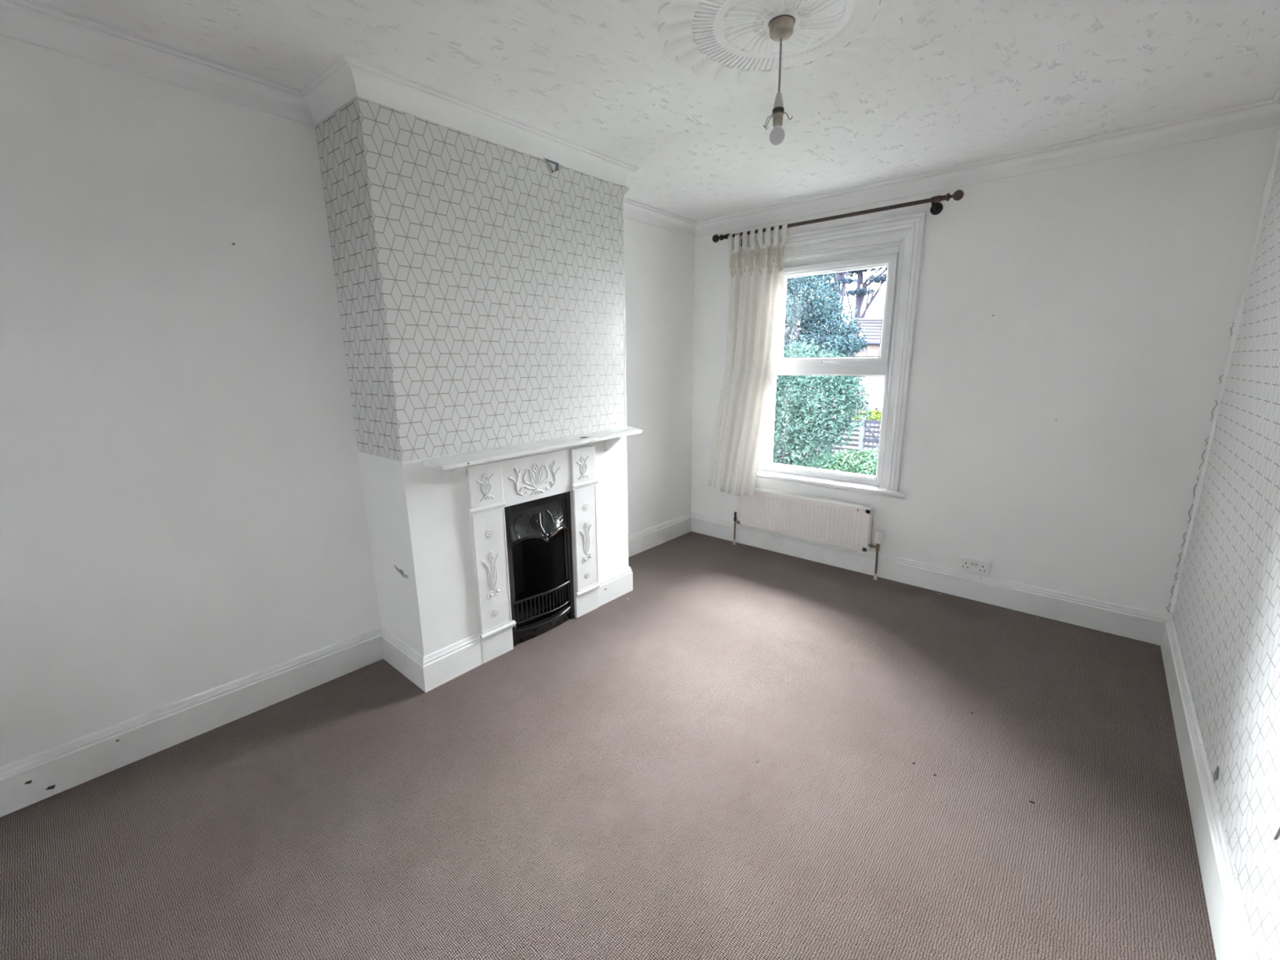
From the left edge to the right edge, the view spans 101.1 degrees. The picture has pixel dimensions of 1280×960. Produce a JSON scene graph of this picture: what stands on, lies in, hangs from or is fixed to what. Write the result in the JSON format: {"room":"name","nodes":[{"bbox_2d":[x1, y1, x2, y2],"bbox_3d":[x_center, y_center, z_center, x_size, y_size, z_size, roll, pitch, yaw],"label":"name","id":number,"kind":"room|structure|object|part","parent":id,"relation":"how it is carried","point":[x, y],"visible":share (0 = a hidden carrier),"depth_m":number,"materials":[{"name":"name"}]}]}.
{"room":"living room","nodes":[
{"label":"living room","id":0,"kind":"room"},
{"bbox_2d":[0,35,694,766],"bbox_3d":[-1.464,-0.335,2.521,0.202,2.580,5.626,10,16,40],"label":"wall","id":1,"kind":"structure","parent":0,"point":[183,513],"depth_m":2.00,"materials":[{"name":"white paint"}]},
{"bbox_2d":[0,0,314,126],"bbox_3d":[-2.285,-1.294,1.146,0.062,0.097,2.851,10,16,40],"label":"trim","id":2,"kind":"structure","parent":1,"relation":"attached to","point":[28,21],"depth_m":1.81,"materials":[{"name":"paint"}]},
{"bbox_2d":[0,626,382,817],"bbox_3d":[-2.275,1.089,1.698,0.020,0.171,2.869,10,16,40],"label":"baseboard","id":3,"kind":"structure","parent":1,"relation":"attached to","point":[26,781],"depth_m":2.12,"materials":[{"name":"paint"}]},
{"bbox_2d":[627,512,691,557],"bbox_3d":[0.037,0.490,4.297,0.020,0.171,1.324,10,16,40],"label":"baseboard","id":4,"kind":"structure","parent":1,"relation":"attached to","point":[651,537],"depth_m":4.42,"materials":[{"name":"paint"}]},
{"bbox_2d":[623,197,697,237],"bbox_3d":[0.033,-1.894,3.751,0.062,0.097,1.324,10,16,40],"label":"trim","id":5,"kind":"structure","parent":1,"relation":"attached to","point":[633,210],"depth_m":3.87,"materials":[{"name":"paint"}]},
{"bbox_2d":[315,97,629,656],"bbox_3d":[-0.715,-0.422,2.882,0.489,2.580,1.467,10,16,40],"label":"wall","id":6,"kind":"structure","parent":0,"point":[480,282],"depth_m":2.44,"materials":[{"name":"paper"}]},
{"bbox_2d":[300,54,357,126],"bbox_3d":[-1.214,-1.505,2.052,0.458,0.097,0.062,9,16,38],"label":"trim","id":7,"kind":"structure","parent":6,"relation":"attached to","point":[334,88],"depth_m":2.05,"materials":[{"name":"paint"}]},
{"bbox_2d":[380,626,425,692],"bbox_3d":[-1.173,0.878,2.604,0.467,0.171,0.020,10,16,40],"label":"baseboard","id":8,"kind":"structure","parent":6,"relation":"attached to","point":[406,660],"depth_m":2.58,"materials":[{"name":"paint"}]},
{"bbox_2d":[422,632,483,693],"bbox_3d":[-0.911,0.883,2.571,0.020,0.171,0.313,10,16,39],"label":"baseboard","id":9,"kind":"structure","parent":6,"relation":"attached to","point":[441,666],"depth_m":2.56,"materials":[{"name":"paint"}]},
{"bbox_2d":[343,54,638,186],"bbox_3d":[-0.553,-1.603,2.470,0.062,0.097,1.556,11,17,41],"label":"trim","id":10,"kind":"structure","parent":6,"relation":"attached to","point":[375,84],"depth_m":2.30,"materials":[{"name":"paint"}]},
{"bbox_2d":[422,426,642,484],"bbox_3d":[-0.467,-0.144,2.802,0.138,0.144,1.368,10,16,40],"label":"mantel shelf","id":11,"kind":"object","parent":6,"relation":"attached to","point":[449,464],"visible":1,"depth_m":2.62,"materials":[{"name":"paint"}]},
{"bbox_2d":[597,566,632,606],"bbox_3d":[-0.165,0.687,3.422,0.020,0.171,0.334,10,16,40],"label":"baseboard","id":12,"kind":"structure","parent":6,"relation":"attached to","point":[612,586],"depth_m":3.41,"materials":[{"name":"paint"}]},
{"bbox_2d":[0,531,1216,959],"bbox_3d":[-0.304,1.234,1.646,3.705,0.120,5.926,10,16,40],"label":"floor","id":13,"kind":"structure","parent":0,"point":[594,788],"depth_m":1.83,"materials":[{"name":"carpet"}]},
{"bbox_2d":[464,444,599,663],"bbox_3d":[-0.644,0.350,2.983,0.376,1.028,0.849,10,16,40],"label":"fireplace","id":14,"kind":"object","parent":13,"relation":"on","point":[533,517],"visible":1,"depth_m":2.88,"materials":[{"name":"paint"}]},
{"bbox_3d":[-0.748,0.140,2.585,0.022,0.031,0.198,10,16,40],"label":"cap moulding","id":15,"kind":"part","parent":14,"relation":"part of","materials":[{"name":"paint"}]},
{"bbox_3d":[-0.735,0.782,2.738,0.022,0.031,0.206,10,16,40],"label":"moulding","id":16,"kind":"part","parent":14,"relation":"part of","materials":[{"name":"paint"}]},
{"bbox_2d":[508,498,568,548],"bbox_3d":[-0.539,0.242,2.873,0.105,0.219,0.408,10,16,40],"label":"hood","id":17,"kind":"object","parent":14,"relation":"attached to","point":[541,519],"depth_m":2.84,"materials":[{"name":"black metal"}]},
{"bbox_3d":[-0.558,0.481,2.943,0.032,0.789,0.464,10,16,40],"label":"inset frame","id":18,"kind":"part","parent":14,"relation":"part of","materials":[{"name":"black metal"}]},
{"bbox_3d":[-0.317,0.024,3.059,0.022,0.031,0.199,10,16,40],"label":"cap moulding","id":19,"kind":"part","parent":14,"relation":"part of","materials":[{"name":"paint"}]},
{"bbox_3d":[-0.316,0.670,3.202,0.022,0.031,0.189,10,16,40],"label":"moulding","id":20,"kind":"part","parent":14,"relation":"part of","materials":[{"name":"paint"}]},
{"bbox_2d":[29,0,1279,222],"bbox_3d":[-0.227,-1.427,1.169,3.705,0.120,6.226,10,16,40],"label":"ceiling","id":21,"kind":"structure","parent":0,"point":[959,82],"depth_m":2.03,"materials":[{"name":"white paint"}]},
{"bbox_2d":[657,0,916,85],"bbox_3d":[0.459,-1.484,1.706,0.809,0.016,0.809,10,16,40],"label":"ceiling medallion","id":22,"kind":"object","parent":21,"relation":"attached to","point":[727,41],"visible":0.95,"depth_m":1.77,"materials":[{"name":"paint"}]},
{"bbox_2d":[763,14,795,145],"bbox_3d":[0.461,-1.308,1.746,0.084,0.358,0.084,-2,13,-8],"label":"pendant light","id":23,"kind":"object","parent":22,"relation":"hanging from","point":[780,27],"visible":1,"depth_m":1.73,"materials":[{"name":"grey plastic"}]},
{"bbox_3d":[0.462,-1.163,1.777,0.051,0.061,0.051,10,16,40],"label":"bulb","id":24,"kind":"part","parent":23,"relation":"part of","materials":[{"name":"white glass"}]},
{"bbox_2d":[691,124,1279,616],"bbox_3d":[1.724,-0.612,3.643,3.505,2.580,0.302,10,16,40],"label":"wall","id":25,"kind":"structure","parent":0,"point":[1072,340],"depth_m":2.91,"materials":[{"name":"paint"}]},
{"bbox_2d":[733,487,882,579],"bbox_3d":[1.238,0.368,4.030,1.170,0.507,0.100,10,16,40],"label":"radiator","id":26,"kind":"object","parent":25,"relation":"attached to","point":[839,523],"visible":0.92,"depth_m":3.92,"materials":[{"name":"metal"}]},
{"bbox_3d":[1.195,0.283,3.992,1.040,0.307,0.014,10,16,40],"label":"panel","id":27,"kind":"part","parent":26,"relation":"part of","materials":[{"name":"metal"}]},
{"bbox_2d":[754,487,873,510],"bbox_3d":[1.210,0.127,3.977,1.042,0.012,0.067,10,16,40],"label":"grille","id":28,"kind":"object","parent":26,"relation":"attached to","point":[824,502],"depth_m":3.90,"materials":[{"name":"metal"}]},
{"bbox_3d":[1.604,0.344,3.677,0.004,0.297,0.046,10,16,40],"label":"panel","id":29,"kind":"part","parent":26,"relation":"part of","materials":[{"name":"metal"}]},
{"bbox_2d":[711,189,964,498],"bbox_3d":[1.268,-0.881,3.795,1.687,1.858,0.245,10,16,40],"label":"window","id":30,"kind":"structure","parent":25,"relation":"in","point":[895,243],"depth_m":3.56,"materials":[{"name":"white paint"}]},
{"bbox_2d":[706,223,789,498],"bbox_3d":[0.792,-0.851,4.060,0.613,1.990,0.114,10,16,40],"label":"curtain","id":31,"kind":"object","parent":30,"relation":"hanging from","point":[756,272],"visible":1,"depth_m":4.03,"materials":[{"name":"fabric"}]},
{"bbox_3d":[1.360,-0.834,3.757,0.132,0.030,0.036,10,16,40],"label":"handle","id":32,"kind":"part","parent":30,"relation":"part of","materials":[{"name":"white plastic"}]},
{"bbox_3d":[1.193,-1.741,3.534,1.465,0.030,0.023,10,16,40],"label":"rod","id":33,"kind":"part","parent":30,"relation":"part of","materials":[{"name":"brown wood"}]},
{"bbox_3d":[1.363,-0.812,3.841,0.916,1.610,0.075,10,16,40],"label":"frame","id":34,"kind":"part","parent":30,"relation":"part of","materials":[{"name":"white plastic"}]},
{"bbox_3d":[1.353,-1.173,3.752,0.854,0.710,0.073,10,16,40],"label":"sash","id":35,"kind":"part","parent":30,"relation":"part of","materials":[{"name":"white plastic"}]},
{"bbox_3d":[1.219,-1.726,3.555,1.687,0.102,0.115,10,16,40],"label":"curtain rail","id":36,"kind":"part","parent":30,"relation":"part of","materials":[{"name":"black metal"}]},
{"bbox_2d":[691,512,1171,645],"bbox_3d":[1.629,0.591,3.789,3.105,0.171,0.020,10,16,40],"label":"baseboard","id":37,"kind":"structure","parent":25,"relation":"attached to","point":[1136,624],"depth_m":3.40,"materials":[{"name":"paint"}]},
{"bbox_2d":[959,555,991,576],"bbox_3d":[2.115,0.545,3.334,0.162,0.094,0.035,10,16,40],"label":"power socket","id":38,"kind":"object","parent":25,"relation":"attached to","point":[971,565],"visible":1,"depth_m":3.32,"materials":[{"name":"white plastic"}]},
{"bbox_2d":[694,98,1279,237],"bbox_3d":[1.596,-1.793,3.241,3.105,0.097,0.062,10,16,40],"label":"trim","id":39,"kind":"structure","parent":25,"relation":"attached to","point":[1264,113],"depth_m":2.83,"materials":[{"name":"paint"}]},
{"bbox_2d":[1166,129,1279,959],"bbox_3d":[1.022,0.115,0.413,0.227,2.580,5.626,10,16,40],"label":"wall","id":40,"kind":"structure","parent":0,"point":[1224,608],"depth_m":1.81,"materials":[{"name":"paper"}]},
{"bbox_2d":[1160,616,1255,959],"bbox_3d":[0.959,1.277,0.737,0.020,0.171,5.626,10,16,40],"label":"baseboard","id":41,"kind":"structure","parent":40,"relation":"attached to","point":[1232,940],"depth_m":1.61,"materials":[{"name":"paint"}]},
{"bbox_2d":[1271,86,1279,104],"bbox_3d":[0.923,-1.113,0.218,0.062,0.097,5.626,10,16,40],"label":"trim","id":42,"kind":"structure","parent":40,"relation":"attached to","point":[1276,98],"depth_m":2.22,"materials":[{"name":"paint"}]},
{"label":"outside","id":43,"kind":"structure","parent":0,"visible":0},
{"bbox_2d":[783,396,822,462],"bbox_3d":[20.436,-2.804,31.566,85.000,0.001,65.474,10,16,40],"label":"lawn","id":44,"kind":"structure","parent":43,"point":[821,397],"depth_m":25.35,"materials":[{"name":"green plant"}]},
{"bbox_2d":[772,339,871,469],"bbox_3d":[2.788,-1.103,13.616,3.353,5.051,6.127,-10,15,-35],"label":"shrub","id":45,"kind":"object","parent":44,"relation":"on","point":[794,394],"visible":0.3,"depth_m":11.56,"materials":[{"name":"green plant"}]},
{"bbox_2d":[783,272,869,382],"bbox_3d":[4.591,-4.125,18.517,6.993,8.616,3.946,10,16,40],"label":"conifer tree","id":46,"kind":"object","parent":44,"relation":"on","point":[813,315],"visible":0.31,"depth_m":16.70,"materials":[{"name":"green plant"}]},
{"bbox_2d":[790,446,878,475],"bbox_3d":[6.148,-0.172,16.080,2.320,1.934,4.493,-10,16,-38],"label":"leafy shrub","id":47,"kind":"object","parent":44,"relation":"on","point":[866,457],"visible":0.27,"depth_m":15.37,"materials":[{"name":"green plant"}]},
{"bbox_2d":[817,271,859,430],"bbox_3d":[10.935,-8.688,30.096,3.856,12.377,3.017,10,16,40],"label":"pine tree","id":48,"kind":"object","parent":44,"relation":"on","point":[841,275],"visible":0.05,"depth_m":29.25,"materials":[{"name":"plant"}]},
{"bbox_2d":[806,419,880,471],"bbox_3d":[7.809,-0.998,19.091,2.800,2.110,2.300,10,16,40],"label":"fence","id":49,"kind":"object","parent":44,"relation":"on","point":[855,437],"visible":0.12,"depth_m":18.97,"materials":[{"name":"wood"}]},
{"bbox_2d":[831,318,884,419],"bbox_3d":[11.632,-4.710,25.989,6.224,6.290,3.687,-6,14,-25],"label":"neighbouring house","id":50,"kind":"structure","parent":44,"relation":"on","point":[873,386],"depth_m":23.77,"materials":[{"name":"grey tile"}]},
{"bbox_2d":[844,266,886,319],"bbox_3d":[13.598,-9.202,32.355,3.281,12.360,5.090,-8,14,-29],"label":"pine tree","id":51,"kind":"object","parent":44,"relation":"on","point":[860,293],"visible":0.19,"depth_m":31.85,"materials":[{"name":"grey plant"}]},
{"bbox_2d":[853,409,881,420],"bbox_3d":[9.145,-1.428,20.248,2.223,2.523,1.030,10,16,40],"label":"shrub","id":52,"kind":"object","parent":44,"relation":"on","point":[876,414],"visible":0.13,"depth_m":20.04,"materials":[{"name":"yellow plant"}]},
{"bbox_2d":[856,415,880,474],"bbox_3d":[7.451,-0.697,16.626,1.120,2.600,0.120,10,16,40],"label":"gate","id":53,"kind":"object","parent":44,"relation":"on","point":[862,439],"visible":0.2,"depth_m":16.65,"materials":[{"name":"white wood"}]},
{"bbox_3d":[7.073,-0.765,16.947,0.120,2.600,0.120,10,16,40],"label":"post","id":54,"kind":"part","parent":53,"relation":"part of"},
{"bbox_2d":[859,400,882,419],"bbox_3d":[10.647,-1.771,21.141,3.350,2.680,1.600,10,16,40],"label":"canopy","id":55,"kind":"object","parent":44,"relation":"on","point":[877,405],"visible":0.1,"depth_m":20.96,"materials":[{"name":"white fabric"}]}
]}

